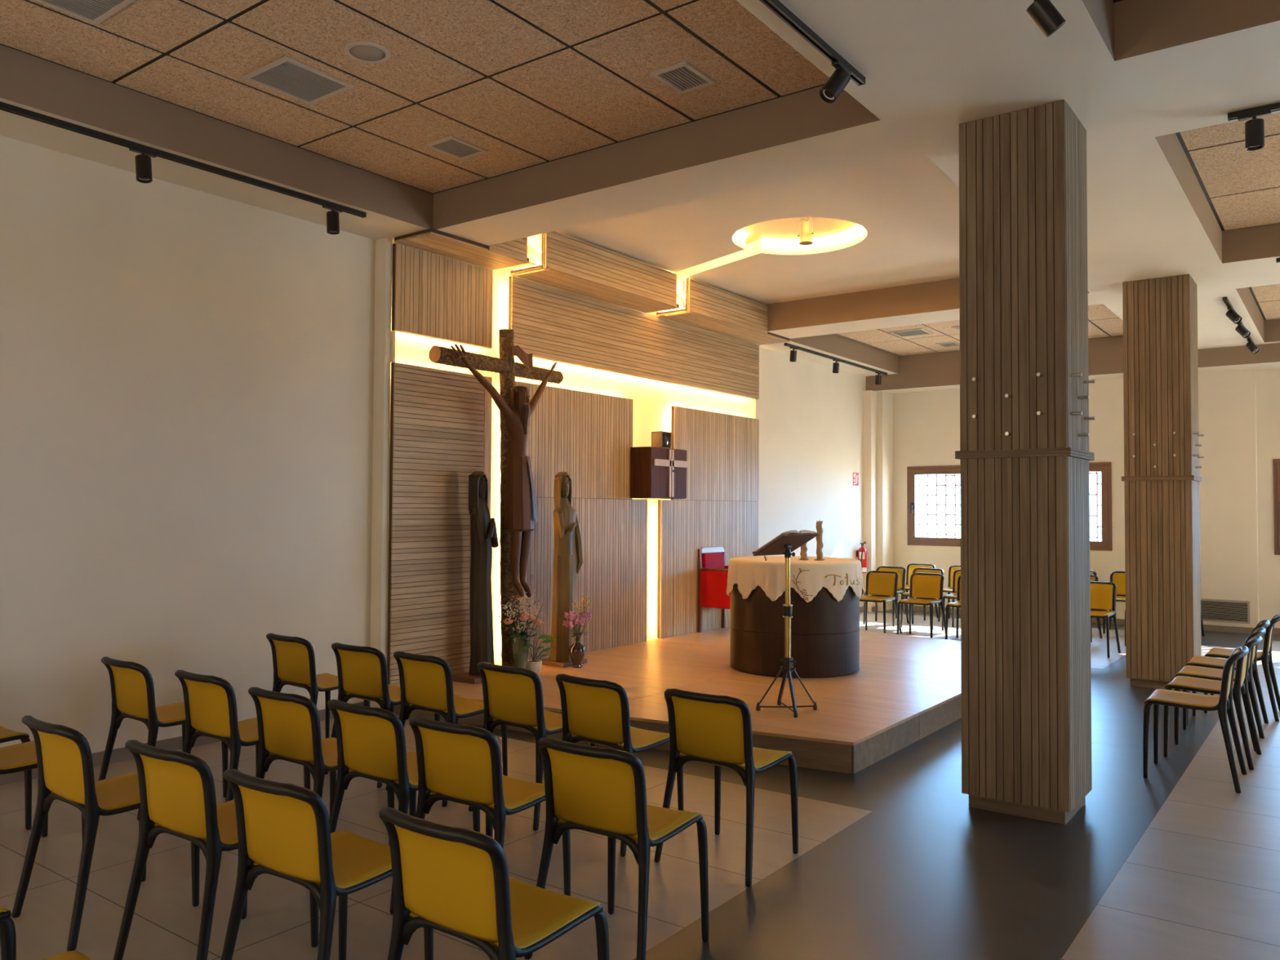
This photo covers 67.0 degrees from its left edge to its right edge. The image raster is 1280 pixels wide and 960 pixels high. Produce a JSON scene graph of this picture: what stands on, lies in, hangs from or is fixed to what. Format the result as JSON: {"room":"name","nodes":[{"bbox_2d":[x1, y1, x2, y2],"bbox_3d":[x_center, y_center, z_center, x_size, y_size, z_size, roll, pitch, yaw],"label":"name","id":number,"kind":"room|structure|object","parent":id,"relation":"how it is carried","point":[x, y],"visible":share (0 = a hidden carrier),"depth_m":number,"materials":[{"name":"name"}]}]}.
{"room":"house of worship","nodes":[
{"label":"house of worship","id":0,"kind":"room"},
{"bbox_2d":[0,135,893,753],"bbox_3d":[-1.346,-0.299,8.720,0.480,4.300,18.400,-1,-2,36],"label":"wall","id":1,"kind":"structure","parent":0,"point":[195,385],"depth_m":6.51,"materials":[{"name":"white paint"}]},
{"bbox_2d":[0,606,875,785],"bbox_3d":[-1.524,1.798,8.295,0.142,0.082,17.620,-1,-2,36],"label":"baseboard","id":2,"kind":"structure","parent":1,"relation":"attached to","point":[120,754],"depth_m":6.08,"materials":[{"name":"brown tile"}]},
{"bbox_2d":[386,362,492,686],"bbox_3d":[-1.645,0.361,8.029,0.057,2.553,1.070,-1,-2,36],"label":"wood wall panel","id":3,"kind":"object","parent":1,"relation":"attached to","point":[441,420],"visible":0.7,"depth_m":7.92,"materials":[{"name":"brown wood"}]},
{"bbox_2d":[391,243,493,362],"bbox_3d":[-1.664,-1.387,8.102,0.130,0.945,1.069,-1,-2,36],"label":"wood wall panel","id":4,"kind":"object","parent":1,"relation":"attached to","point":[435,296],"visible":0.99,"depth_m":8.01,"materials":[{"name":"brown wood"}]},
{"bbox_2d":[394,228,528,270],"bbox_3d":[-1.435,-2.035,7.939,0.450,0.343,1.085,-1,-2,36],"label":"wood soffit","id":5,"kind":"object","parent":1,"relation":"attached to","point":[510,253],"depth_m":7.90,"materials":[{"name":"brown wood"}]},
{"bbox_2d":[390,232,759,665],"bbox_3d":[-0.071,-0.284,9.842,0.595,4.008,5.770,-1,-2,36],"label":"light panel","id":6,"kind":"object","parent":1,"relation":"attached to","point":[598,347],"visible":0.64,"depth_m":9.96,"materials":[{"name":"yellow wood"}]},
{"bbox_2d":[510,231,679,312],"bbox_3d":[-0.383,-1.986,9.362,0.450,0.343,2.095,-1,-2,36],"label":"wood soffit","id":7,"kind":"object","parent":1,"relation":"attached to","point":[577,266],"depth_m":9.14,"materials":[{"name":"brown wood"}]},
{"bbox_2d":[656,278,789,345],"bbox_3d":[1.014,-1.923,11.250,0.450,0.343,2.305,-1,-2,36],"label":"wood soffit","id":8,"kind":"object","parent":1,"relation":"attached to","point":[716,310],"depth_m":10.90,"materials":[{"name":"brown wood"}]},
{"bbox_2d":[856,541,866,573],"bbox_3d":[3.439,1.197,15.005,0.154,0.496,0.163,-1,-2,36],"label":"fire extinguisher","id":9,"kind":"object","parent":1,"relation":"attached to","point":[861,553],"visible":0.85,"depth_m":14.96,"materials":[{"name":"red"}]},
{"bbox_2d":[0,0,1279,393],"bbox_3d":[3.094,-2.187,5.624,10.850,0.960,18.600,-1,-2,36],"label":"ceiling","id":10,"kind":"structure","parent":0,"point":[713,185],"depth_m":5.81,"materials":[{"name":"paint"}]},
{"bbox_2d":[33,0,135,24],"bbox_3d":[-2.670,-2.281,4.515,0.420,0.013,0.440,-1,-2,36],"label":"ceiling vent","id":11,"kind":"object","parent":10,"relation":"in","point":[94,11],"visible":1,"depth_m":4.65,"materials":[{"name":"white metal"}]},
{"bbox_2d":[0,101,366,217],"bbox_3d":[-3.598,-1.990,4.835,0.038,0.034,5.394,-1,-2,36],"label":"track","id":12,"kind":"object","parent":10,"relation":"attached to","point":[5,107],"visible":1,"depth_m":5.84,"materials":[{"name":"black metal"}]},
{"bbox_2d":[128,146,157,182],"bbox_3d":[-2.933,-1.855,5.716,0.104,0.183,0.150,-1,-2,36],"label":"track spotlight","id":13,"kind":"object","parent":12,"relation":"hanging from","point":[143,161],"visible":1,"depth_m":5.69,"materials":[{"name":"black metal"}]},
{"bbox_2d":[322,204,342,234],"bbox_3d":[-2.152,-1.820,6.779,0.095,0.182,0.150,-1,-2,36],"label":"track spotlight","id":14,"kind":"object","parent":12,"relation":"hanging from","point":[332,217],"visible":1,"depth_m":6.75,"materials":[{"name":"black metal"}]},
{"bbox_2d":[242,56,353,104],"bbox_3d":[-1.927,-2.249,5.460,0.410,0.013,0.440,-1,-2,36],"label":"ceiling vent","id":15,"kind":"object","parent":10,"relation":"in","point":[286,76],"visible":1,"depth_m":5.44,"materials":[{"name":"white metal"}]},
{"bbox_2d":[344,40,390,63],"bbox_3d":[-1.440,-2.257,5.110,0.236,0.013,0.236,-1,-2,36],"label":"ceiling speaker","id":16,"kind":"object","parent":10,"relation":"attached to","point":[368,52],"visible":1,"depth_m":5.10,"materials":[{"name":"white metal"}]},
{"bbox_2d":[349,45,385,61],"bbox_3d":[-1.440,-2.259,5.110,0.184,0.006,0.184,-1,-2,36],"label":"grille","id":17,"kind":"object","parent":16,"relation":"attached to","point":[359,53],"depth_m":5.12,"materials":[{"name":"metal"}]},
{"bbox_2d":[425,135,487,159],"bbox_3d":[-1.223,-2.216,6.454,0.260,0.013,0.320,-1,-2,36],"label":"ceiling vent","id":18,"kind":"object","parent":10,"relation":"in","point":[453,146],"visible":1,"depth_m":6.44,"materials":[{"name":"white metal"}]},
{"bbox_2d":[649,61,715,94],"bbox_3d":[0.241,-2.239,5.391,0.240,0.013,0.310,-1,-2,36],"label":"ceiling vent","id":19,"kind":"object","parent":10,"relation":"in","point":[682,77],"visible":1,"depth_m":5.38,"materials":[{"name":"white metal"}]},
{"bbox_2d":[797,217,814,245],"bbox_3d":[1.463,-2.206,8.524,0.128,0.242,0.124,1,-2,-7],"label":"spotlight","id":20,"kind":"object","parent":10,"relation":"hanging from","point":[806,238],"visible":0.96,"depth_m":8.49,"materials":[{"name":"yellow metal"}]},
{"bbox_2d":[759,0,865,85],"bbox_3d":[-0.521,-2.040,2.588,0.038,0.034,5.438,-1,-2,36],"label":"track","id":21,"kind":"object","parent":10,"relation":"attached to","point":[775,6],"visible":1,"depth_m":4.31,"materials":[{"name":"black metal"}]},
{"bbox_2d":[819,60,851,103],"bbox_3d":[0.938,-1.870,4.574,0.185,0.177,0.100,1,-2,-26],"label":"track spotlight","id":22,"kind":"object","parent":21,"relation":"hanging from","point":[840,78],"visible":1,"depth_m":4.54,"materials":[{"name":"black metal"}]},
{"bbox_2d":[783,342,887,375],"bbox_3d":[2.843,-1.691,13.694,0.038,0.034,3.308,-1,-2,36],"label":"track","id":23,"kind":"object","parent":10,"relation":"attached to","point":[788,344],"visible":1,"depth_m":13.45,"materials":[{"name":"black metal"}]},
{"bbox_2d":[888,328,933,337],"bbox_3d":[3.667,-1.992,13.083,0.450,0.013,0.430,-1,-2,36],"label":"ceiling vent","id":24,"kind":"object","parent":10,"relation":"in","point":[919,331],"visible":1,"depth_m":13.07,"materials":[{"name":"white metal"}]},
{"bbox_2d":[1222,297,1253,342],"bbox_3d":[6.748,-1.754,10.870,0.038,0.034,3.208,-1,-2,36],"label":"track","id":25,"kind":"object","parent":10,"relation":"attached to","point":[1225,300],"visible":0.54,"depth_m":9.85,"materials":[{"name":"black metal"}]},
{"bbox_2d":[1225,307,1242,324],"bbox_3d":[6.116,-1.685,9.955,0.148,0.170,0.169,-1,-2,36],"label":"track spotlight","id":26,"kind":"object","parent":25,"relation":"hanging from","point":[1231,313],"visible":1,"depth_m":9.92,"materials":[{"name":"black metal"}]},
{"bbox_2d":[1235,322,1250,337],"bbox_3d":[6.710,-1.658,10.759,0.148,0.170,0.169,-1,-2,36],"label":"track spotlight","id":27,"kind":"object","parent":25,"relation":"hanging from","point":[1241,329],"visible":0.98,"depth_m":10.72,"materials":[{"name":"black metal"}]},
{"bbox_2d":[1245,339,1259,353],"bbox_3d":[7.462,-1.622,11.807,0.120,0.172,0.186,0,-2,-3],"label":"track spotlight","id":28,"kind":"object","parent":25,"relation":"hanging from","point":[1251,345],"visible":1,"depth_m":11.77,"materials":[{"name":"black metal"}]},
{"bbox_2d":[1227,102,1279,121],"bbox_3d":[4.244,-1.961,4.368,2.723,0.034,0.038,-1,-2,36],"label":"track","id":29,"kind":"object","parent":10,"relation":"attached to","point":[1275,107],"visible":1,"depth_m":5.09,"materials":[{"name":"black metal"}]},
{"bbox_2d":[1237,110,1271,151],"bbox_3d":[3.244,-1.841,5.104,0.150,0.179,0.086,-1,-2,36],"label":"track spotlight","id":30,"kind":"object","parent":29,"relation":"hanging from","point":[1255,127],"visible":1,"depth_m":5.08,"materials":[{"name":"black metal"}]},
{"bbox_3d":[0.136,-2.056,1.929,0.038,0.034,5.158,-1,-2,36],"label":"track","id":31,"kind":"object","parent":10,"relation":"attached to","visible":0},
{"bbox_2d":[1026,0,1066,37],"bbox_3d":[1.628,-1.887,3.921,0.183,0.175,0.119,1,-2,-15],"label":"track spotlight","id":32,"kind":"object","parent":31,"relation":"hanging from","point":[1044,14],"visible":1,"depth_m":3.88,"materials":[{"name":"black metal"}]},
{"bbox_2d":[0,608,1279,959],"bbox_3d":[2.983,1.877,5.383,11.450,0.200,18.900,-1,-2,36],"label":"floor","id":33,"kind":"structure","parent":0,"point":[893,861],"depth_m":4.34,"materials":[{"name":"tile"}]},
{"bbox_2d":[0,906,16,959],"bbox_3d":[-2.078,1.270,2.629,0.500,0.795,0.533,-1,-2,36],"label":"chair","id":34,"kind":"object","parent":33,"relation":"on","point":[7,929],"visible":1,"depth_m":2.69,"materials":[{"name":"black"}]},
{"bbox_2d":[0,725,31,829],"bbox_3d":[-3.346,1.325,4.715,0.500,0.795,0.533,-1,-2,36],"label":"chair","id":35,"kind":"object","parent":33,"relation":"on","point":[6,735],"visible":0.86,"depth_m":4.77,"materials":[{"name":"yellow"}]},
{"bbox_2d":[0,740,84,841],"bbox_3d":[-2.855,1.317,4.353,0.500,0.795,0.533,-1,-2,36],"label":"chair","id":36,"kind":"object","parent":33,"relation":"on","point":[22,757],"visible":0.41,"depth_m":4.40,"materials":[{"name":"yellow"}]},
{"bbox_2d":[44,950,90,959],"bbox_3d":[-1.419,1.259,2.142,0.500,0.795,0.533,-1,-2,36],"label":"chair","id":37,"kind":"object","parent":33,"relation":"on","point":[70,955],"visible":1,"depth_m":2.42,"materials":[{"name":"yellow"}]},
{"bbox_2d":[11,715,199,951],"bbox_3d":[-2.101,1.305,3.808,0.500,0.795,0.533,-1,-2,36],"label":"chair","id":38,"kind":"object","parent":33,"relation":"on","point":[64,761],"visible":0.74,"depth_m":3.68,"materials":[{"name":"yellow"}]},
{"bbox_2d":[97,656,228,820],"bbox_3d":[-2.605,1.345,5.262,0.500,0.795,0.533,-1,-2,36],"label":"chair","id":39,"kind":"object","parent":33,"relation":"on","point":[131,683],"visible":0.77,"depth_m":5.15,"materials":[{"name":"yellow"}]},
{"bbox_2d":[112,739,318,959],"bbox_3d":[-1.502,1.297,3.440,0.500,0.795,0.533,-1,-2,33],"label":"chair","id":40,"kind":"object","parent":33,"relation":"on","point":[177,790],"visible":0.7,"depth_m":3.29,"materials":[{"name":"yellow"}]},
{"bbox_2d":[174,670,310,802],"bbox_3d":[-2.016,1.336,4.864,0.500,0.795,0.533,-1,-2,35],"label":"chair","id":41,"kind":"object","parent":33,"relation":"on","point":[210,701],"visible":0.71,"depth_m":4.71,"materials":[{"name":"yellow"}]},
{"bbox_2d":[266,633,368,738],"bbox_3d":[-2.104,1.377,6.259,0.500,0.795,0.533,-1,-2,36],"label":"chair","id":42,"kind":"object","parent":33,"relation":"on","point":[294,664],"visible":0.72,"depth_m":6.12,"materials":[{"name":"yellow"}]},
{"bbox_2d":[248,687,394,844],"bbox_3d":[-1.475,1.326,4.427,0.500,0.795,0.533,-1,-2,34],"label":"chair","id":43,"kind":"object","parent":33,"relation":"on","point":[289,726],"visible":0.62,"depth_m":4.28,"materials":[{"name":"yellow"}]},
{"bbox_2d":[221,768,433,959],"bbox_3d":[-1.003,1.289,3.071,0.500,0.795,0.533,-1,-2,33],"label":"chair","id":44,"kind":"object","parent":33,"relation":"on","point":[284,831],"visible":0.85,"depth_m":2.95,"materials":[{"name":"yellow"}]},
{"bbox_2d":[324,642,439,787],"bbox_3d":[-1.557,1.368,5.855,0.500,0.795,0.533,-1,-2,34],"label":"chair","id":45,"kind":"object","parent":33,"relation":"on","point":[362,671],"visible":0.74,"depth_m":5.71,"materials":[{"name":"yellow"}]},
{"bbox_2d":[327,699,479,914],"bbox_3d":[-1.030,1.321,4.147,0.500,0.795,0.533,-1,-2,36],"label":"chair","id":46,"kind":"object","parent":33,"relation":"on","point":[371,741],"visible":0.7,"depth_m":4.01,"materials":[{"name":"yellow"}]},
{"bbox_2d":[385,651,507,806],"bbox_3d":[-1.099,1.361,5.516,0.500,0.795,0.533,-1,-2,37],"label":"chair","id":47,"kind":"object","parent":33,"relation":"on","point":[426,682],"visible":0.79,"depth_m":5.39,"materials":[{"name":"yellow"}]},
{"bbox_2d":[408,716,570,896],"bbox_3d":[-0.611,1.314,3.838,0.500,0.795,0.533,-1,-2,33],"label":"chair","id":48,"kind":"object","parent":33,"relation":"on","point":[462,764],"visible":0.75,"depth_m":3.70,"materials":[{"name":"yellow"}]},
{"bbox_2d":[378,807,608,959],"bbox_3d":[-0.417,1.281,2.688,0.500,0.795,0.533,-1,-2,35],"label":"chair","id":49,"kind":"object","parent":33,"relation":"on","point":[456,882],"visible":1,"depth_m":2.57,"materials":[{"name":"yellow"}]},
{"bbox_2d":[468,662,596,830],"bbox_3d":[-0.565,1.353,5.146,0.500,0.795,0.533,-1,-2,38],"label":"chair","id":50,"kind":"object","parent":33,"relation":"on","point":[513,696],"visible":0.75,"depth_m":5.00,"materials":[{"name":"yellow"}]},
{"bbox_2d":[524,737,708,959],"bbox_3d":[-0.074,1.307,3.503,0.500,0.795,0.533,-1,-2,33],"label":"chair","id":51,"kind":"object","parent":33,"relation":"on","point":[602,791],"visible":0.99,"depth_m":3.38,"materials":[{"name":"yellow"}]},
{"bbox_2d":[555,673,683,856],"bbox_3d":[-0.119,1.345,4.792,0.500,0.795,0.533,-1,-2,39],"label":"chair","id":52,"kind":"object","parent":33,"relation":"on","point":[593,711],"visible":0.81,"depth_m":4.66,"materials":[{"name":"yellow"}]},
{"bbox_2d":[380,626,961,773],"bbox_3d":[1.222,1.774,8.828,3.650,0.192,5.981,-1,-2,36],"label":"platform","id":53,"kind":"object","parent":33,"relation":"on","point":[905,689],"visible":0.41,"depth_m":7.47,"materials":[{"name":"laminate"}]},
{"bbox_2d":[452,471,498,684],"bbox_3d":[-1.338,0.783,7.966,0.280,1.709,0.316,-1,-2,36],"label":"statue","id":54,"kind":"object","parent":53,"relation":"on","point":[483,534],"visible":0.94,"depth_m":7.93,"materials":[{"name":"brown wood"}]},
{"bbox_2d":[428,328,563,666],"bbox_3d":[-1.110,0.176,8.168,0.368,2.942,1.524,-1,-2,36],"label":"crucifix","id":55,"kind":"object","parent":53,"relation":"on","point":[517,494],"visible":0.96,"depth_m":8.16,"materials":[{"name":"brown wood"}]},
{"bbox_2d":[511,635,530,668],"bbox_3d":[-1.004,1.480,8.133,0.170,0.330,0.170,-1,-2,36],"label":"glass vase","id":56,"kind":"object","parent":53,"relation":"on","point":[520,655],"visible":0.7,"depth_m":8.07,"materials":[{"name":"green glass"}]},
{"bbox_2d":[498,574,545,648],"bbox_3d":[-0.990,1.198,8.136,0.387,0.795,0.382,1,-2,-7],"label":"mixed bouquet","id":57,"kind":"object","parent":56,"relation":"in","point":[524,616],"visible":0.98,"depth_m":8.12,"materials":[{"name":"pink plant"}]},
{"bbox_2d":[522,631,555,675],"bbox_3d":[-0.882,1.461,8.198,0.263,0.373,0.404,-1,-2,36],"label":"potted plant","id":58,"kind":"object","parent":53,"relation":"on","point":[535,665],"visible":0.9,"depth_m":8.16,"materials":[{"name":"green plant"}]},
{"bbox_2d":[542,471,586,667],"bbox_3d":[-0.698,0.796,8.814,0.320,1.739,0.341,-1,-2,36],"label":"statue","id":59,"kind":"object","parent":53,"relation":"on","point":[568,561],"visible":0.95,"depth_m":8.72,"materials":[{"name":"brown wood"}]},
{"bbox_2d":[515,381,633,659],"bbox_3d":[-0.641,0.407,9.386,0.057,2.553,1.822,-1,-2,36],"label":"wood wall panel","id":60,"kind":"object","parent":53,"relation":"on","point":[586,436],"visible":0.7,"depth_m":9.54,"materials":[{"name":"brown wood"}]},
{"bbox_2d":[630,446,688,498],"bbox_3d":[0.216,-0.069,10.250,0.287,0.530,0.670,-1,-2,36],"label":"tabernacle","id":61,"kind":"object","parent":60,"relation":"attached to","point":[656,473],"visible":1,"depth_m":10.04,"materials":[{"name":"brown wood"}]},
{"bbox_2d":[651,431,671,448],"bbox_3d":[0.232,-0.423,10.263,0.146,0.175,0.180,-1,-2,36],"label":"sanctuary lamp","id":62,"kind":"object","parent":61,"relation":"on","point":[663,439],"visible":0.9,"depth_m":10.21,"materials":[{"name":"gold metal"}]},
{"bbox_2d":[568,632,585,667],"bbox_3d":[-0.557,1.511,8.585,0.144,0.300,0.144,-1,-2,36],"label":"vase","id":63,"kind":"object","parent":53,"relation":"on","point":[577,651],"visible":1,"depth_m":8.54,"materials":[{"name":"black ceramic"}]},
{"bbox_2d":[562,595,591,637],"bbox_3d":[-0.545,1.236,8.580,0.162,0.430,0.306,-1,-2,36],"label":"bunch","id":64,"kind":"object","parent":63,"relation":"in","point":[576,620],"visible":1,"depth_m":8.58,"materials":[{"name":"pink"}]},
{"bbox_2d":[631,498,647,644],"bbox_3d":[-0.023,0.958,10.209,0.057,1.508,0.264,-1,-2,36],"label":"wood wall panel","id":65,"kind":"object","parent":53,"relation":"on","point":[639,577],"visible":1,"depth_m":10.19,"materials":[{"name":"brown wood"}]},
{"bbox_2d":[657,499,674,639],"bbox_3d":[0.278,0.971,10.617,0.057,1.508,0.249,-1,-2,36],"label":"wood wall panel","id":66,"kind":"object","parent":53,"relation":"on","point":[665,507],"visible":1,"depth_m":10.57,"materials":[{"name":"brown wood"}]},
{"bbox_2d":[697,546,730,632],"bbox_3d":[1.078,1.261,11.117,0.653,0.968,0.598,-1,-2,36],"label":"armchair","id":67,"kind":"object","parent":53,"relation":"on","point":[713,571],"visible":0.62,"depth_m":11.02,"materials":[{"name":"red fabric"}]},
{"bbox_2d":[671,405,759,636],"bbox_3d":[0.919,0.478,11.495,0.057,2.553,1.894,-1,-2,36],"label":"wood wall panel","id":68,"kind":"object","parent":53,"relation":"on","point":[720,507],"visible":0.84,"depth_m":11.34,"materials":[{"name":"brown wood"}]},
{"bbox_2d":[752,533,819,717],"bbox_3d":[1.036,0.994,6.776,0.345,1.243,0.407,-1,-2,43],"label":"lectern stand","id":69,"kind":"object","parent":53,"relation":"on","point":[784,544],"visible":1,"depth_m":6.76,"materials":[{"name":"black metal"}]},
{"bbox_2d":[755,529,816,560],"bbox_3d":[1.025,0.459,6.811,0.405,0.221,0.266,2,-2,-44],"label":"open book","id":70,"kind":"object","parent":69,"relation":"on","point":[791,531],"visible":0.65,"depth_m":6.70,"materials":[{"name":"white paper"}]},
{"bbox_2d":[729,583,859,678],"bbox_3d":[1.380,1.197,8.656,1.140,0.952,1.140,-1,-2,36],"label":"altar","id":71,"kind":"object","parent":53,"relation":"on","point":[825,630],"visible":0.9,"depth_m":8.16,"materials":[{"name":"brown wood"}]},
{"bbox_2d":[726,555,864,602],"bbox_3d":[1.393,0.875,8.665,1.218,0.335,1.208,-1,-2,36],"label":"altar cloth","id":72,"kind":"object","parent":71,"relation":"on","point":[807,577],"visible":0.95,"depth_m":8.17,"materials":[{"name":"beige"}]},
{"bbox_2d":[799,542,808,559],"bbox_3d":[1.439,0.579,8.497,0.090,0.247,0.090,-1,-2,36],"label":"pillar candle","id":73,"kind":"object","parent":72,"relation":"on","point":[803,554],"visible":0.68,"depth_m":8.47,"materials":[{"name":"beige wax"}]},
{"bbox_2d":[813,520,825,560],"bbox_3d":[1.571,0.523,8.457,0.094,0.357,0.094,-1,-2,36],"label":"pillar candle","id":74,"kind":"object","parent":72,"relation":"on","point":[820,544],"visible":0.97,"depth_m":8.44,"materials":[{"name":"beige wax"}]},
{"bbox_2d":[653,688,798,887],"bbox_3d":[0.403,1.337,4.437,0.500,0.795,0.533,-1,-2,36],"label":"chair","id":75,"kind":"object","parent":33,"relation":"on","point":[715,730],"visible":0.98,"depth_m":4.31,"materials":[{"name":"yellow"}]},
{"bbox_2d":[859,570,902,633],"bbox_3d":[3.072,1.593,12.552,0.500,0.795,0.533,-1,-2,36],"label":"chair","id":76,"kind":"object","parent":33,"relation":"on","point":[881,585],"visible":0.88,"depth_m":12.65,"materials":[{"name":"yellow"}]},
{"bbox_2d":[862,565,909,626],"bbox_3d":[3.463,1.627,13.618,0.500,0.795,0.533,-1,-2,36],"label":"chair","id":77,"kind":"object","parent":33,"relation":"on","point":[901,571],"visible":0.34,"depth_m":13.65,"materials":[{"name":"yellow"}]},
{"bbox_2d":[895,563,937,620],"bbox_3d":[4.114,1.653,14.381,0.500,0.795,0.533,-1,-2,36],"label":"chair","id":78,"kind":"object","parent":33,"relation":"on","point":[910,567],"visible":0.37,"depth_m":14.57,"materials":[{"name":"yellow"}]},
{"bbox_2d":[897,573,945,638],"bbox_3d":[3.555,1.585,12.196,0.500,0.795,0.533,-1,-2,36],"label":"chair","id":79,"kind":"object","parent":33,"relation":"on","point":[925,588],"visible":0.98,"depth_m":12.28,"materials":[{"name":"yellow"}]},
{"bbox_2d":[900,567,945,630],"bbox_3d":[3.897,1.620,13.298,0.500,0.795,0.533,-1,-2,36],"label":"chair","id":80,"kind":"object","parent":33,"relation":"on","point":[935,571],"visible":0.27,"depth_m":13.40,"materials":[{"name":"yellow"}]},
{"bbox_2d":[937,564,960,622],"bbox_3d":[4.628,1.645,14.000,0.500,0.795,0.533,-1,-2,36],"label":"chair","id":81,"kind":"object","parent":33,"relation":"on","point":[949,589],"visible":0.29,"depth_m":14.22,"materials":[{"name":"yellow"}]},
{"bbox_2d":[942,568,960,631],"bbox_3d":[4.355,1.612,12.959,0.500,0.795,0.533,-1,-2,36],"label":"chair","id":82,"kind":"object","parent":33,"relation":"on","point":[957,573],"visible":0.34,"depth_m":13.19,"materials":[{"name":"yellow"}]},
{"bbox_2d":[945,575,960,639],"bbox_3d":[4.045,1.577,11.833,0.500,0.795,0.533,-1,-2,36],"label":"chair","id":83,"kind":"object","parent":33,"relation":"on","point":[957,604],"visible":0.33,"depth_m":12.05,"materials":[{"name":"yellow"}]},
{"bbox_2d":[955,99,1095,824],"bbox_3d":[2.123,-0.096,5.296,0.622,3.729,0.589,-1,-2,36],"label":"pillar","id":84,"kind":"structure","parent":33,"relation":"on","point":[1024,455],"depth_m":5.11,"materials":[{"name":"brown wood"}]},
{"bbox_2d":[1089,574,1102,642],"bbox_3d":[5.485,1.595,12.149,0.500,0.795,0.533,-1,-2,36],"label":"chair","id":85,"kind":"object","parent":33,"relation":"on","point":[1093,578],"visible":0.06,"depth_m":12.16,"materials":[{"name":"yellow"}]},
{"bbox_2d":[1090,581,1120,657],"bbox_3d":[5.100,1.555,10.905,0.500,0.795,0.533,-1,-2,36],"label":"chair","id":86,"kind":"object","parent":33,"relation":"on","point":[1103,594],"visible":0.51,"depth_m":10.95,"materials":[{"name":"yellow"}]},
{"bbox_2d":[1102,571,1125,633],"bbox_3d":[6.403,1.617,12.751,0.500,0.795,0.533,-1,-2,36],"label":"chair","id":87,"kind":"object","parent":33,"relation":"on","point":[1117,578],"visible":0.22,"depth_m":12.94,"materials":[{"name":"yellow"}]},
{"bbox_2d":[1121,274,1204,692],"bbox_3d":[4.853,0.029,8.960,0.619,3.729,0.606,-1,-2,36],"label":"pillar","id":88,"kind":"structure","parent":33,"relation":"on","point":[1162,478],"depth_m":8.77,"materials":[{"name":"brown wood"}]},
{"bbox_2d":[1142,645,1248,793],"bbox_3d":[3.371,1.395,5.846,0.533,0.795,0.500,-1,-2,35],"label":"chair","id":89,"kind":"object","parent":33,"relation":"on","point":[1223,703],"visible":1,"depth_m":5.80,"materials":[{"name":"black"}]},
{"bbox_2d":[1163,635,1262,769],"bbox_3d":[3.771,1.413,6.345,0.533,0.795,0.500,-1,-2,37],"label":"chair","id":90,"kind":"object","parent":33,"relation":"on","point":[1240,684],"visible":0.88,"depth_m":6.31,"materials":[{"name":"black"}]},
{"bbox_2d":[1173,626,1266,751],"bbox_3d":[4.086,1.428,6.797,0.533,0.795,0.500,-1,-2,36],"label":"chair","id":91,"kind":"object","parent":33,"relation":"on","point":[1206,673],"visible":0.45,"depth_m":6.85,"materials":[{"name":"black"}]},
{"bbox_2d":[1185,619,1270,731],"bbox_3d":[4.429,1.444,7.277,0.533,0.795,0.500,-1,-2,36],"label":"chair","id":92,"kind":"object","parent":33,"relation":"on","point":[1197,660],"visible":0.46,"depth_m":7.32,"materials":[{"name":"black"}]},
{"bbox_2d":[1204,613,1279,721],"bbox_3d":[4.840,1.460,7.731,0.533,0.795,0.500,-1,-2,36],"label":"chair","id":93,"kind":"object","parent":33,"relation":"on","point":[1265,656],"visible":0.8,"depth_m":7.58,"materials":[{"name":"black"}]},
{"bbox_2d":[893,368,1259,627],"bbox_3d":[6.126,0.262,14.417,5.210,3.600,0.370,-1,-2,36],"label":"wall","id":94,"kind":"structure","parent":0,"point":[926,424],"depth_m":13.11,"materials":[{"name":"white paint"}]},
{"bbox_2d":[906,462,1112,551],"bbox_3d":[5.622,0.420,14.759,3.070,1.300,0.510,-1,-2,36],"label":"window","id":95,"kind":"structure","parent":94,"relation":"in","point":[1105,468],"depth_m":15.23,"materials":[{"name":"brown wood"}]},
{"bbox_2d":[917,471,1101,541],"bbox_3d":[5.698,0.401,14.779,2.972,1.260,0.012,-1,-2,36],"label":"grille","id":96,"kind":"object","parent":95,"relation":"attached to","point":[936,485],"depth_m":15.42,"materials":[{"name":"silver metal"}]},
{"bbox_2d":[894,604,1279,634],"bbox_3d":[8.413,1.979,12.535,10.620,0.082,0.182,-1,-2,36],"label":"baseboard","id":97,"kind":"structure","parent":94,"relation":"attached to","point":[1120,621],"depth_m":12.98,"materials":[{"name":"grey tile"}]},
{"bbox_2d":[1200,598,1249,623],"bbox_3d":[7.688,1.749,12.972,0.840,0.300,0.015,-1,-2,36],"label":"air vent","id":98,"kind":"object","parent":94,"relation":"in","point":[1212,610],"visible":0.62,"depth_m":12.89,"materials":[{"name":"beige"}]},
{"bbox_2d":[1255,368,1279,627],"bbox_3d":[10.713,0.093,11.247,5.940,3.800,0.380,-1,-2,36],"label":"wall","id":99,"kind":"structure","parent":0,"point":[1268,381],"depth_m":12.79,"materials":[{"name":"white paint"}]},
{"bbox_2d":[1273,458,1279,555],"bbox_3d":[9.739,0.358,11.927,3.218,1.300,0.510,-1,-2,36],"label":"window","id":100,"kind":"structure","parent":99,"relation":"in","point":[1276,461],"depth_m":12.71,"materials":[{"name":"brown wood"}]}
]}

